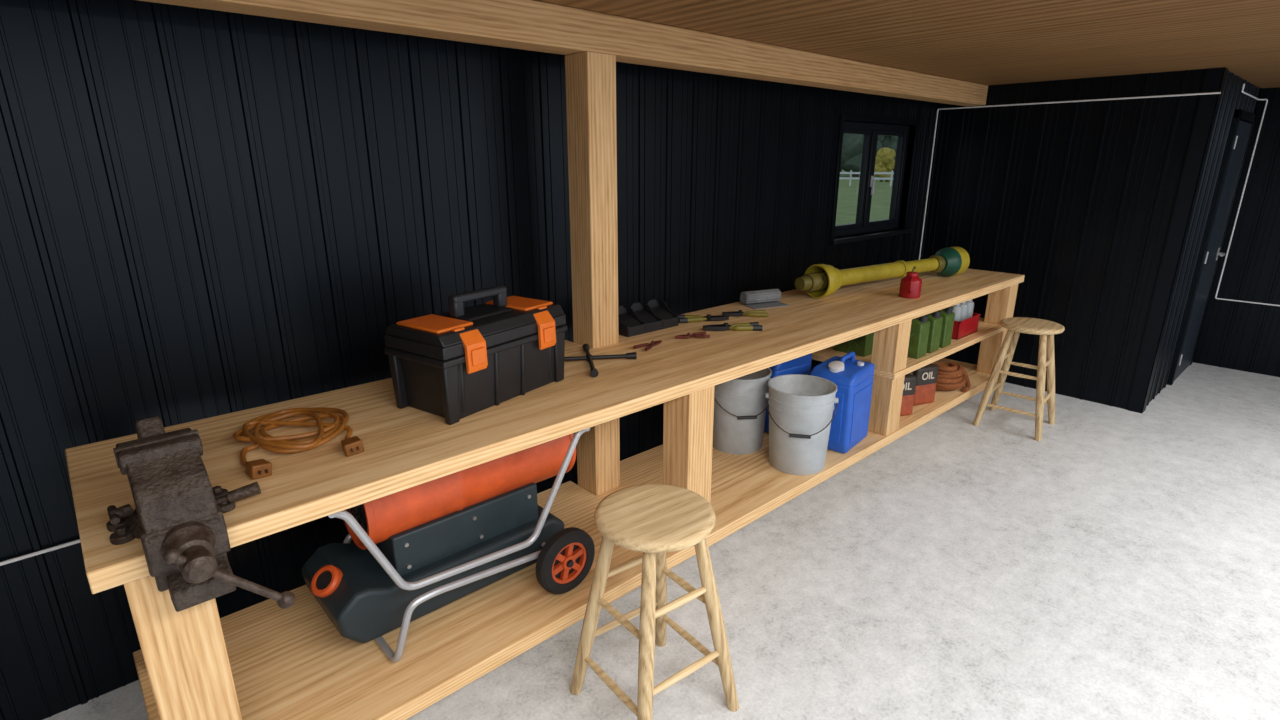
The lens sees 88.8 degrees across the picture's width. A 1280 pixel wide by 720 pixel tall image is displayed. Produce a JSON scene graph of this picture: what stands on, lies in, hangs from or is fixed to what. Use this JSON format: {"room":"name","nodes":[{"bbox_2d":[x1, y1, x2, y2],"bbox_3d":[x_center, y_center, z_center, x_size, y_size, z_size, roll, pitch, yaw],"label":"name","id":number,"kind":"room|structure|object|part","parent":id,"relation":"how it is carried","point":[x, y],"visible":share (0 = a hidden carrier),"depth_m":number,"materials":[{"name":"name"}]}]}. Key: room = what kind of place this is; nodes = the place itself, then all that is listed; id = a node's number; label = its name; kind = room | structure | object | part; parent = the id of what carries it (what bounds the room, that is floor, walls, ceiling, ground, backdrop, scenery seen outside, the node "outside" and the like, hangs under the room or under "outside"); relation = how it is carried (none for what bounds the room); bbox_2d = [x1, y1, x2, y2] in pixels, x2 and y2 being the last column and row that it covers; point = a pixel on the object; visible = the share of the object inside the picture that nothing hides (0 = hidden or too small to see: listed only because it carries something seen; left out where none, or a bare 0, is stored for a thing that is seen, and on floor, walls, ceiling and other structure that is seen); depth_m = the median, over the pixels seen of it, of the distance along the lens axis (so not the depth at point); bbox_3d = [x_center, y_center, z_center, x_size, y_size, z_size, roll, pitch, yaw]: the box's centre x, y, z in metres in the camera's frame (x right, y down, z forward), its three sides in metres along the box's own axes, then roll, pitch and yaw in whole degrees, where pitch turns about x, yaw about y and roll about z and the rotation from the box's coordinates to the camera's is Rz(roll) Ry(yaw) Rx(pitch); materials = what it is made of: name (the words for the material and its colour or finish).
{"room":"farm building","nodes":[
{"label":"farm building","id":0,"kind":"room"},
{"bbox_2d":[0,0,937,719],"bbox_3d":[-0.621,-0.290,2.942,8.200,2.235,0.128,-15,23,-40],"label":"wall","id":1,"kind":"structure","parent":0,"point":[205,213],"depth_m":2.22,"materials":[{"name":"black wood"}]},
{"bbox_2d":[0,92,1220,565],"bbox_3d":[-0.001,-0.291,2.219,7.981,1.531,1.724,-15,23,-40],"label":"trim","id":2,"kind":"structure","parent":1,"relation":"attached to","point":[75,541],"depth_m":4.35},
{"bbox_2d":[828,113,920,244],"bbox_3d":[1.715,-1.336,4.824,1.150,0.855,0.160,-15,23,-40],"label":"window","id":3,"kind":"structure","parent":1,"relation":"in","point":[871,131],"depth_m":4.85,"materials":[{"name":"black wood"}]},
{"bbox_3d":[1.495,-1.291,4.694,0.440,0.685,0.045,-15,23,-40],"label":"sash","id":4,"kind":"part","parent":3,"relation":"part of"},
{"bbox_3d":[1.736,-0.935,4.923,1.150,0.030,0.100,-15,23,-40],"label":"sill","id":5,"kind":"part","parent":3,"relation":"part of","materials":[{"name":"black wood"}]},
{"bbox_3d":[1.718,-1.290,4.834,0.024,0.140,0.031,-15,23,-40],"label":"handle","id":6,"kind":"part","parent":3,"relation":"part of","materials":[{"name":"silver metal"}]},
{"bbox_3d":[1.871,-1.392,5.023,0.440,0.685,0.045,-15,23,-40],"label":"sash","id":7,"kind":"part","parent":3,"relation":"part of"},
{"bbox_2d":[43,363,1279,719],"bbox_3d":[2.837,1.290,1.801,12.000,0.120,7.150,-15,23,-40],"label":"floor","id":8,"kind":"structure","parent":0,"point":[1118,563],"depth_m":2.72,"materials":[{"name":"concrete"}]},
{"bbox_2d":[65,268,1024,719],"bbox_3d":[0.550,0.267,3.358,5.155,0.925,0.783,-15,23,-40],"label":"workbench","id":9,"kind":"object","parent":8,"relation":"on","point":[264,660],"depth_m":2.13,"materials":[{"name":"brown wood"}]},
{"bbox_3d":[-1.053,0.842,1.563,0.145,0.875,0.140,-15,23,-40],"label":"leg","id":10,"kind":"part","parent":9,"relation":"part of","materials":[{"name":"brown wood"}]},
{"bbox_2d":[106,416,294,611],"bbox_3d":[-0.974,0.333,1.422,0.285,0.357,0.453,-15,23,-40],"label":"bench vise","id":11,"kind":"object","parent":9,"relation":"attached to","point":[178,519],"visible":1,"depth_m":1.34,"materials":[{"name":"metal"}]},
{"bbox_3d":[-1.032,0.188,1.402,0.148,0.041,0.007,-15,23,-40],"label":"jaw plate","id":12,"kind":"part","parent":11,"relation":"part of","materials":[{"name":"metal"}]},
{"bbox_3d":[-1.027,0.189,1.397,0.148,0.041,0.007,-15,23,-40],"label":"jaw plate","id":13,"kind":"part","parent":11,"relation":"part of","materials":[{"name":"metal"}]},
{"bbox_3d":[-0.941,0.313,1.511,0.113,0.042,0.030,-10,20,-29],"label":"lock lever","id":14,"kind":"part","parent":11,"relation":"part of","materials":[{"name":"metal"}]},
{"bbox_2d":[233,407,363,478],"bbox_3d":[-0.991,0.210,1.891,0.308,0.043,0.457,-12,21,-35],"label":"extension cord","id":15,"kind":"object","parent":9,"relation":"on","point":[259,468],"visible":1,"depth_m":1.85,"materials":[{"name":"orange rubber"}]},
{"bbox_2d":[302,428,594,662],"bbox_3d":[-0.676,0.534,2.303,0.932,0.591,0.674,-15,23,-40],"label":"space heater","id":16,"kind":"object","parent":9,"relation":"on","point":[416,551],"visible":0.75,"depth_m":2.16,"materials":[{"name":"orange paint"}]},
{"bbox_2d":[347,504,367,540],"bbox_3d":[-0.901,0.460,2.071,0.006,0.254,0.254,-15,23,-40],"label":"grille","id":17,"kind":"object","parent":16,"relation":"attached to","point":[355,511],"depth_m":2.07,"materials":[{"name":"black metal"}]},
{"bbox_3d":[-0.708,0.685,2.339,0.833,0.182,0.360,-15,23,-40],"label":"fuel tank","id":18,"kind":"part","parent":16,"relation":"part of","materials":[{"name":"teal plastic"}]},
{"bbox_3d":[-0.699,0.723,2.346,0.617,0.205,0.542,-15,23,-40],"label":"foot frame","id":19,"kind":"part","parent":16,"relation":"part of","materials":[{"name":"metal"}]},
{"bbox_2d":[384,285,566,424],"bbox_3d":[-0.528,-0.056,2.214,0.311,0.362,0.556,11,20,33],"label":"toolbox","id":20,"kind":"object","parent":9,"relation":"on","point":[456,364],"visible":1,"depth_m":2.09,"materials":[{"name":"black plastic"}]},
{"bbox_3d":[-0.634,-0.110,2.039,0.218,0.016,0.140,11,20,33],"label":"organizer lid","id":21,"kind":"part","parent":20,"relation":"part of","materials":[{"name":"orange plastic"}]},
{"bbox_3d":[-0.536,-0.124,2.199,0.284,0.082,0.548,11,20,33],"label":"lid","id":22,"kind":"part","parent":20,"relation":"part of","materials":[{"name":"black plastic"}]},
{"bbox_3d":[-0.536,-0.196,2.178,0.038,0.072,0.230,11,20,33],"label":"handle","id":23,"kind":"part","parent":20,"relation":"part of","materials":[{"name":"grey plastic"}]},
{"bbox_3d":[-0.424,-0.199,2.331,0.218,0.016,0.140,11,20,33],"label":"organizer lid","id":24,"kind":"part","parent":20,"relation":"part of","materials":[{"name":"orange plastic"}]},
{"bbox_2d":[564,344,636,376],"bbox_3d":[-0.197,-0.004,2.609,0.271,0.031,0.301,11,20,32],"label":"wrench","id":25,"kind":"object","parent":9,"relation":"on","point":[633,355],"visible":0.89,"depth_m":2.62,"materials":[{"name":"black metal"}]},
{"bbox_3d":[-0.277,-0.005,2.613,0.150,0.031,0.031,-3,17,-9],"label":"arm","id":26,"kind":"part","parent":25,"relation":"part of","materials":[{"name":"black metal"}]},
{"bbox_3d":[-0.216,-0.032,2.701,0.031,0.031,0.160,-3,17,-9],"label":"arm","id":27,"kind":"part","parent":25,"relation":"part of","materials":[{"name":"black metal"}]},
{"bbox_3d":[-0.186,0.021,2.528,0.031,0.031,0.205,-3,17,-9],"label":"arm","id":28,"kind":"part","parent":25,"relation":"part of","materials":[{"name":"black metal"}]},
{"bbox_3d":[-0.109,-0.013,2.640,0.190,0.031,0.031,-3,17,-9],"label":"arm","id":29,"kind":"part","parent":25,"relation":"part of","materials":[{"name":"black metal"}]},
{"bbox_2d":[634,340,661,350],"bbox_3d":[0.046,-0.068,2.821,0.074,0.022,0.152,13,21,36],"label":"pliers","id":30,"kind":"object","parent":9,"relation":"on","point":[653,343],"visible":1,"depth_m":2.81,"materials":[{"name":"metal"}]},
{"bbox_2d":[618,299,678,336],"bbox_3d":[0.020,-0.207,3.126,0.332,0.118,0.140,-15,23,-40],"label":"organizer","id":31,"kind":"object","parent":9,"relation":"on","point":[636,319],"visible":0.85,"depth_m":3.11,"materials":[{"name":"black plastic"}]},
{"bbox_3d":[0.190,0.405,2.616,0.140,0.655,0.140,-15,23,-40],"label":"leg","id":32,"kind":"part","parent":9,"relation":"part of","materials":[{"name":"brown wood"}]},
{"bbox_2d":[675,331,709,337],"bbox_3d":[0.236,-0.113,2.967,0.152,0.022,0.074,-4,17,-12],"label":"pliers","id":33,"kind":"object","parent":9,"relation":"on","point":[698,334],"visible":1,"depth_m":2.96,"materials":[{"name":"metal"}]},
{"bbox_2d":[678,314,728,322],"bbox_3d":[0.318,-0.212,3.285,0.259,0.032,0.107,-1,17,-4],"label":"pliers","id":34,"kind":"object","parent":9,"relation":"on","point":[682,318],"visible":0.98,"depth_m":3.27,"materials":[{"name":"black plastic"}]},
{"bbox_2d":[703,322,762,330],"bbox_3d":[0.437,-0.159,3.112,0.280,0.035,0.094,-2,17,-7],"label":"pliers","id":35,"kind":"object","parent":9,"relation":"on","point":[751,326],"visible":1,"depth_m":3.09,"materials":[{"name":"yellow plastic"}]},
{"bbox_2d":[713,368,771,454],"bbox_3d":[0.526,0.257,3.496,0.346,0.424,0.346,-2,17,-7],"label":"bucket","id":36,"kind":"object","parent":9,"relation":"on","point":[740,406],"visible":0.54,"depth_m":3.38,"materials":[{"name":"grey plastic"}]},
{"bbox_3d":[0.538,0.206,3.389,0.343,0.145,0.155,-2,17,-7],"label":"wire handle","id":37,"kind":"part","parent":36,"relation":"part of","materials":[{"name":"metal"}]},
{"bbox_2d":[722,310,768,316],"bbox_3d":[0.543,-0.244,3.389,0.233,0.029,0.095,-1,17,-2],"label":"pliers","id":38,"kind":"object","parent":9,"relation":"on","point":[753,313],"visible":1,"depth_m":3.37,"materials":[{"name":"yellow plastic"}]},
{"bbox_2d":[740,289,789,308],"bbox_3d":[0.696,-0.344,3.646,0.230,0.076,0.155,-8,19,-23],"label":"roll","id":39,"kind":"object","parent":9,"relation":"on","point":[759,299],"visible":1,"depth_m":3.65,"materials":[{"name":"grey fabric"}]},
{"bbox_2d":[764,353,811,432],"bbox_3d":[0.791,0.138,3.779,0.314,0.486,0.248,-12,21,-35],"label":"jerry can","id":40,"kind":"object","parent":9,"relation":"on","point":[800,365],"visible":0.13,"depth_m":3.66,"materials":[{"name":"blue plastic"}]},
{"bbox_3d":[0.668,0.215,3.707,0.006,0.280,0.160,-12,21,-35],"label":"pressed panel","id":41,"kind":"part","parent":40,"relation":"part of","materials":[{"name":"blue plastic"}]},
{"bbox_2d":[766,374,837,475],"bbox_3d":[0.796,0.327,3.268,0.346,0.424,0.346,4,17,12],"label":"bucket","id":42,"kind":"object","parent":9,"relation":"on","point":[801,407],"visible":1,"depth_m":3.17,"materials":[{"name":"grey plastic"}]},
{"bbox_3d":[0.777,0.276,3.163,0.343,0.145,0.155,4,17,12],"label":"wire handle","id":43,"kind":"part","parent":42,"relation":"part of","materials":[{"name":"metal"}]},
{"bbox_2d":[810,351,874,453],"bbox_3d":[1.082,0.211,3.540,0.248,0.486,0.314,14,22,37],"label":"jerry can","id":44,"kind":"object","parent":9,"relation":"on","point":[853,378],"visible":0.82,"depth_m":3.42,"materials":[{"name":"blue plastic"}]},
{"bbox_3d":[0.984,0.297,3.442,0.160,0.280,0.006,14,22,37],"label":"pressed panel","id":45,"kind":"part","parent":44,"relation":"part of","materials":[{"name":"blue plastic"}]},
{"bbox_3d":[1.116,-0.004,3.518,0.026,0.061,0.171,14,22,37],"label":"handle","id":46,"kind":"part","parent":44,"relation":"part of","materials":[{"name":"blue plastic"}]},
{"bbox_3d":[1.176,0.284,3.483,0.006,0.280,0.230,14,22,37],"label":"pressed panel","id":47,"kind":"part","parent":44,"relation":"part of","materials":[{"name":"blue plastic"}]},
{"bbox_2d":[833,332,873,356],"bbox_3d":[1.293,-0.172,3.921,0.124,0.256,0.214,-15,23,-40],"label":"can","id":48,"kind":"object","parent":9,"relation":"on","point":[862,346],"visible":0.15,"depth_m":3.87,"materials":[{"name":"green paint"}]},
{"bbox_2d":[795,247,969,298],"bbox_3d":[1.591,-0.569,4.171,1.661,0.200,0.200,-11,20,-33],"label":"shaft","id":49,"kind":"object","parent":9,"relation":"on","point":[819,280],"visible":1,"depth_m":4.03,"materials":[{"name":"yellow plastic"}]},
{"bbox_3d":[1.384,0.238,3.709,0.140,0.335,0.140,-15,23,-40],"label":"leg","id":50,"kind":"part","parent":9,"relation":"part of","materials":[{"name":"brown wood"}]},
{"bbox_3d":[1.384,-0.092,3.609,0.140,0.285,0.140,-15,23,-40],"label":"leg","id":51,"kind":"part","parent":9,"relation":"part of","materials":[{"name":"brown wood"}]},
{"bbox_2d":[900,373,915,415],"bbox_3d":[1.550,0.192,3.954,0.181,0.280,0.131,-5,18,-17],"label":"tin","id":52,"kind":"object","parent":9,"relation":"on","point":[909,386],"visible":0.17,"depth_m":3.91,"materials":[{"name":"orange paint"}]},
{"bbox_2d":[812,317,1006,379],"bbox_3d":[1.770,-0.162,4.385,1.740,0.035,0.758,-15,23,-40],"label":"shelf","id":53,"kind":"object","parent":9,"relation":"attached to","point":[987,328],"depth_m":3.92,"materials":[{"name":"brown wood"}]},
{"bbox_2d":[899,266,921,298],"bbox_3d":[1.604,-0.459,3.854,0.146,0.175,0.120,-8,19,-23],"label":"can","id":54,"kind":"object","parent":9,"relation":"on","point":[911,284],"visible":1,"depth_m":3.81,"materials":[{"name":"red paint"}]},
{"bbox_3d":[1.574,-0.433,3.803,0.012,0.096,0.056,7,18,21],"label":"handle","id":55,"kind":"part","parent":54,"relation":"part of","materials":[{"name":"red paint"}]},
{"bbox_2d":[907,315,929,358],"bbox_3d":[1.588,-0.160,3.881,0.124,0.256,0.214,-15,23,-40],"label":"can","id":56,"kind":"object","parent":9,"relation":"on","point":[920,326],"visible":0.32,"depth_m":3.80,"materials":[{"name":"green paint"}]},
{"bbox_2d":[909,363,937,405],"bbox_3d":[1.771,0.133,4.148,0.181,0.280,0.131,-7,18,-21],"label":"tin","id":57,"kind":"object","parent":9,"relation":"on","point":[926,376],"visible":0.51,"depth_m":4.09,"materials":[{"name":"orange paint"}]},
{"bbox_2d":[926,310,942,352],"bbox_3d":[1.714,-0.194,3.991,0.124,0.256,0.214,-15,23,-40],"label":"can","id":58,"kind":"object","parent":9,"relation":"on","point":[935,320],"visible":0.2,"depth_m":3.90,"materials":[{"name":"green paint"}]},
{"bbox_2d":[932,306,954,347],"bbox_3d":[1.839,-0.227,4.101,0.124,0.256,0.214,-15,23,-40],"label":"can","id":59,"kind":"object","parent":9,"relation":"on","point":[948,316],"visible":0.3,"depth_m":4.01,"materials":[{"name":"green paint"}]},
{"bbox_3d":[2.070,0.102,4.423,0.301,0.179,0.297,-15,23,-40],"label":"rope coil","id":60,"kind":"part","parent":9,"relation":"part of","materials":[{"name":"orange fabric"}]},
{"bbox_2d":[952,313,980,339],"bbox_3d":[2.090,-0.243,4.382,0.330,0.122,0.230,-15,23,-40],"label":"crate","id":61,"kind":"object","parent":9,"relation":"on","point":[965,327],"visible":0.48,"depth_m":4.27,"materials":[{"name":"red paint"}]},
{"bbox_2d":[952,303,961,320],"bbox_3d":[2.050,-0.271,4.272,0.080,0.222,0.080,-15,23,-40],"label":"bottle","id":62,"kind":"object","parent":61,"relation":"in","point":[957,309],"visible":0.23,"depth_m":4.22,"materials":[{"name":"grey plastic"}]},
{"bbox_2d":[960,301,967,320],"bbox_3d":[2.120,-0.289,4.333,0.080,0.222,0.080,-15,23,-40],"label":"bottle","id":63,"kind":"object","parent":61,"relation":"in","point":[964,305],"visible":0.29,"depth_m":4.29,"materials":[{"name":"grey plastic"}]},
{"bbox_2d":[966,299,973,318],"bbox_3d":[2.190,-0.308,4.394,0.080,0.222,0.080,-15,23,-40],"label":"bottle","id":64,"kind":"object","parent":61,"relation":"in","point":[970,303],"visible":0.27,"depth_m":4.35,"materials":[{"name":"grey plastic"}]},
{"bbox_3d":[2.564,-0.078,4.743,0.140,0.335,0.140,-15,23,-40],"label":"leg","id":65,"kind":"part","parent":9,"relation":"part of","materials":[{"name":"brown wood"}]},
{"bbox_3d":[2.564,-0.408,4.642,0.140,0.285,0.140,-15,23,-40],"label":"leg","id":66,"kind":"part","parent":9,"relation":"part of","materials":[{"name":"brown wood"}]},
{"bbox_2d":[565,51,619,495],"bbox_3d":[-0.196,-0.197,2.876,0.145,2.095,0.145,-15,23,-40],"label":"support post","id":67,"kind":"object","parent":8,"relation":"on","point":[590,77],"visible":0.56,"depth_m":2.71,"materials":[{"name":"brown wood"}]},
{"bbox_2d":[570,484,738,719],"bbox_3d":[0.044,0.785,2.055,0.407,0.705,0.406,-13,21,-36],"label":"bar stool","id":68,"kind":"object","parent":8,"relation":"on","point":[654,520],"visible":1,"depth_m":1.98,"materials":[{"name":"brown wood"}]},
{"bbox_3d":[-0.148,0.791,2.083,0.173,0.675,0.047,2,17,7],"label":"leg","id":69,"kind":"part","parent":68,"relation":"part of","materials":[{"name":"brown wood"}]},
{"bbox_3d":[0.019,0.855,1.876,0.047,0.675,0.173,2,17,7],"label":"leg","id":70,"kind":"part","parent":68,"relation":"part of","materials":[{"name":"brown wood"}]},
{"bbox_3d":[0.044,0.466,1.957,0.364,0.037,0.364,-13,21,-36],"label":"seat","id":71,"kind":"part","parent":68,"relation":"part of","materials":[{"name":"brown wood"}]},
{"bbox_3d":[0.069,0.743,2.243,0.047,0.675,0.173,2,17,7],"label":"leg","id":72,"kind":"part","parent":68,"relation":"part of","materials":[{"name":"brown wood"}]},
{"bbox_3d":[0.236,0.806,2.035,0.173,0.675,0.047,2,17,7],"label":"leg","id":73,"kind":"part","parent":68,"relation":"part of","materials":[{"name":"brown wood"}]},
{"bbox_2d":[973,317,1064,440],"bbox_3d":[2.514,0.099,4.297,0.406,0.705,0.407,15,23,40],"label":"bar stool","id":74,"kind":"object","parent":8,"relation":"on","point":[1046,329],"visible":1,"depth_m":4.24,"materials":[{"name":"brown wood"}]},
{"bbox_3d":[2.321,0.116,4.293,0.173,0.675,0.047,-1,17,-2],"label":"leg","id":75,"kind":"part","parent":74,"relation":"part of","materials":[{"name":"brown wood"}]},
{"bbox_3d":[2.505,0.057,4.486,0.047,0.675,0.173,-1,17,-2],"label":"leg","id":76,"kind":"part","parent":74,"relation":"part of","materials":[{"name":"brown wood"}]},
{"bbox_3d":[2.514,-0.220,4.199,0.364,0.037,0.364,15,23,40],"label":"seat","id":77,"kind":"part","parent":74,"relation":"part of","materials":[{"name":"brown wood"}]},
{"bbox_3d":[2.522,0.170,4.117,0.047,0.675,0.173,-1,17,-2],"label":"leg","id":78,"kind":"part","parent":74,"relation":"part of","materials":[{"name":"brown wood"}]},
{"bbox_3d":[2.707,0.111,4.309,0.173,0.675,0.047,-1,17,-2],"label":"leg","id":79,"kind":"part","parent":74,"relation":"part of","materials":[{"name":"brown wood"}]},
{"bbox_2d":[535,0,1279,87],"bbox_3d":[2.837,-0.943,1.118,12.000,0.080,7.150,-15,23,-40],"label":"ceiling","id":80,"kind":"structure","parent":0,"point":[985,42],"depth_m":2.87,"materials":[{"name":"brown wood"}]},
{"bbox_2d":[139,0,987,105],"bbox_3d":[-0.420,-1.205,2.353,8.078,0.139,0.145,-15,23,-40],"label":"ceiling beam","id":81,"kind":"structure","parent":80,"relation":"attached to","point":[532,25],"depth_m":2.49,"materials":[{"name":"brown wood"}]},
{"bbox_2d":[920,69,1206,408],"bbox_3d":[2.978,-0.893,4.913,0.108,2.235,1.710,-15,23,-40],"label":"wall","id":82,"kind":"structure","parent":0,"point":[1075,199],"depth_m":4.70,"materials":[{"name":"black wood"}]},
{"bbox_2d":[1147,70,1259,405],"bbox_3d":[4.150,-0.886,4.891,1.790,2.235,0.108,-15,23,-40],"label":"wall","id":83,"kind":"structure","parent":0,"point":[1232,98],"depth_m":4.60,"materials":[{"name":"black wood"}]},
{"bbox_2d":[1127,67,1227,412],"bbox_3d":[3.530,-0.712,4.324,0.106,2.234,0.086,-15,23,-40],"label":"trim","id":84,"kind":"structure","parent":83,"relation":"attached to","point":[1214,81],"depth_m":4.25,"materials":[{"name":"black wood"}]},
{"bbox_2d":[1167,109,1255,384],"bbox_3d":[4.478,-0.864,5.151,0.840,2.040,0.155,-15,23,-40],"label":"door","id":85,"kind":"structure","parent":83,"relation":"in","point":[1243,121],"depth_m":5.05,"materials":[{"name":"dark grey painted metal"}]},
{"bbox_3d":[4.689,-0.853,5.285,0.120,0.100,0.055,-15,23,-40],"label":"handle","id":86,"kind":"part","parent":85,"relation":"part of","materials":[{"name":"silver metal"}]},
{"bbox_2d":[1192,87,1279,376],"bbox_3d":[6.669,-0.494,3.608,0.128,2.235,5.290,-15,23,-40],"label":"wall","id":87,"kind":"structure","parent":0,"point":[1242,336],"depth_m":5.34,"materials":[{"name":"black wood"}]},
{"bbox_2d":[1215,84,1279,305],"bbox_3d":[6.205,-0.665,3.244,0.955,1.626,5.078,-15,23,-40],"label":"trim","id":88,"kind":"structure","parent":87,"relation":"attached to","point":[1243,86],"depth_m":5.29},
{"label":"outside","id":89,"kind":"structure","parent":0,"visible":0},
{"bbox_2d":[835,174,892,224],"bbox_3d":[0.785,-34.622,120.084,230.000,0.100,176.800,-15,23,-40],"label":"lawn","id":90,"kind":"structure","parent":89,"point":[847,201],"depth_m":32.17,"materials":[{"name":"green plant"}]},
{"bbox_2d":[840,134,887,176],"bbox_3d":[26.205,-26.854,78.252,6.878,9.504,5.821,2,17,5],"label":"tree","id":91,"kind":"object","parent":90,"relation":"on","point":[852,145],"visible":0.33,"depth_m":76.73,"materials":[{"name":"green plant"}]},
{"bbox_2d":[839,170,893,186],"bbox_3d":[16.473,-14.226,51.148,36.120,1.200,0.126,5,18,17],"label":"fence","id":92,"kind":"object","parent":90,"relation":"on","point":[850,172],"visible":0.16,"depth_m":50.62,"materials":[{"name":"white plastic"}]},
{"bbox_3d":[16.473,-14.207,51.154,36.000,0.160,0.060,5,18,17],"label":"rail","id":93,"kind":"part","parent":92,"relation":"part of","materials":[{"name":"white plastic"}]},
{"bbox_3d":[16.473,-14.589,51.037,36.000,0.160,0.060,5,18,17],"label":"rail","id":94,"kind":"part","parent":92,"relation":"part of","materials":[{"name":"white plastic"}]},
{"bbox_3d":[19.334,-13.962,50.285,0.120,1.200,0.120,5,18,17],"label":"post","id":95,"kind":"part","parent":92,"relation":"part of","materials":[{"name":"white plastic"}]},
{"bbox_2d":[874,147,894,181],"bbox_3d":[22.822,-18.293,61.203,1.991,3.098,2.041,-15,23,-40],"label":"tree","id":96,"kind":"object","parent":90,"relation":"on","point":[884,162],"visible":0.9,"depth_m":60.80,"materials":[{"name":"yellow plant"}]},
{"bbox_2d":[887,136,897,159],"bbox_3d":[32.060,-25.960,76.084,6.772,9.062,5.928,-15,23,-40],"label":"tree","id":97,"kind":"object","parent":90,"relation":"on","point":[892,141],"visible":0.02,"depth_m":76.19,"materials":[{"name":"green plant"}]}
]}

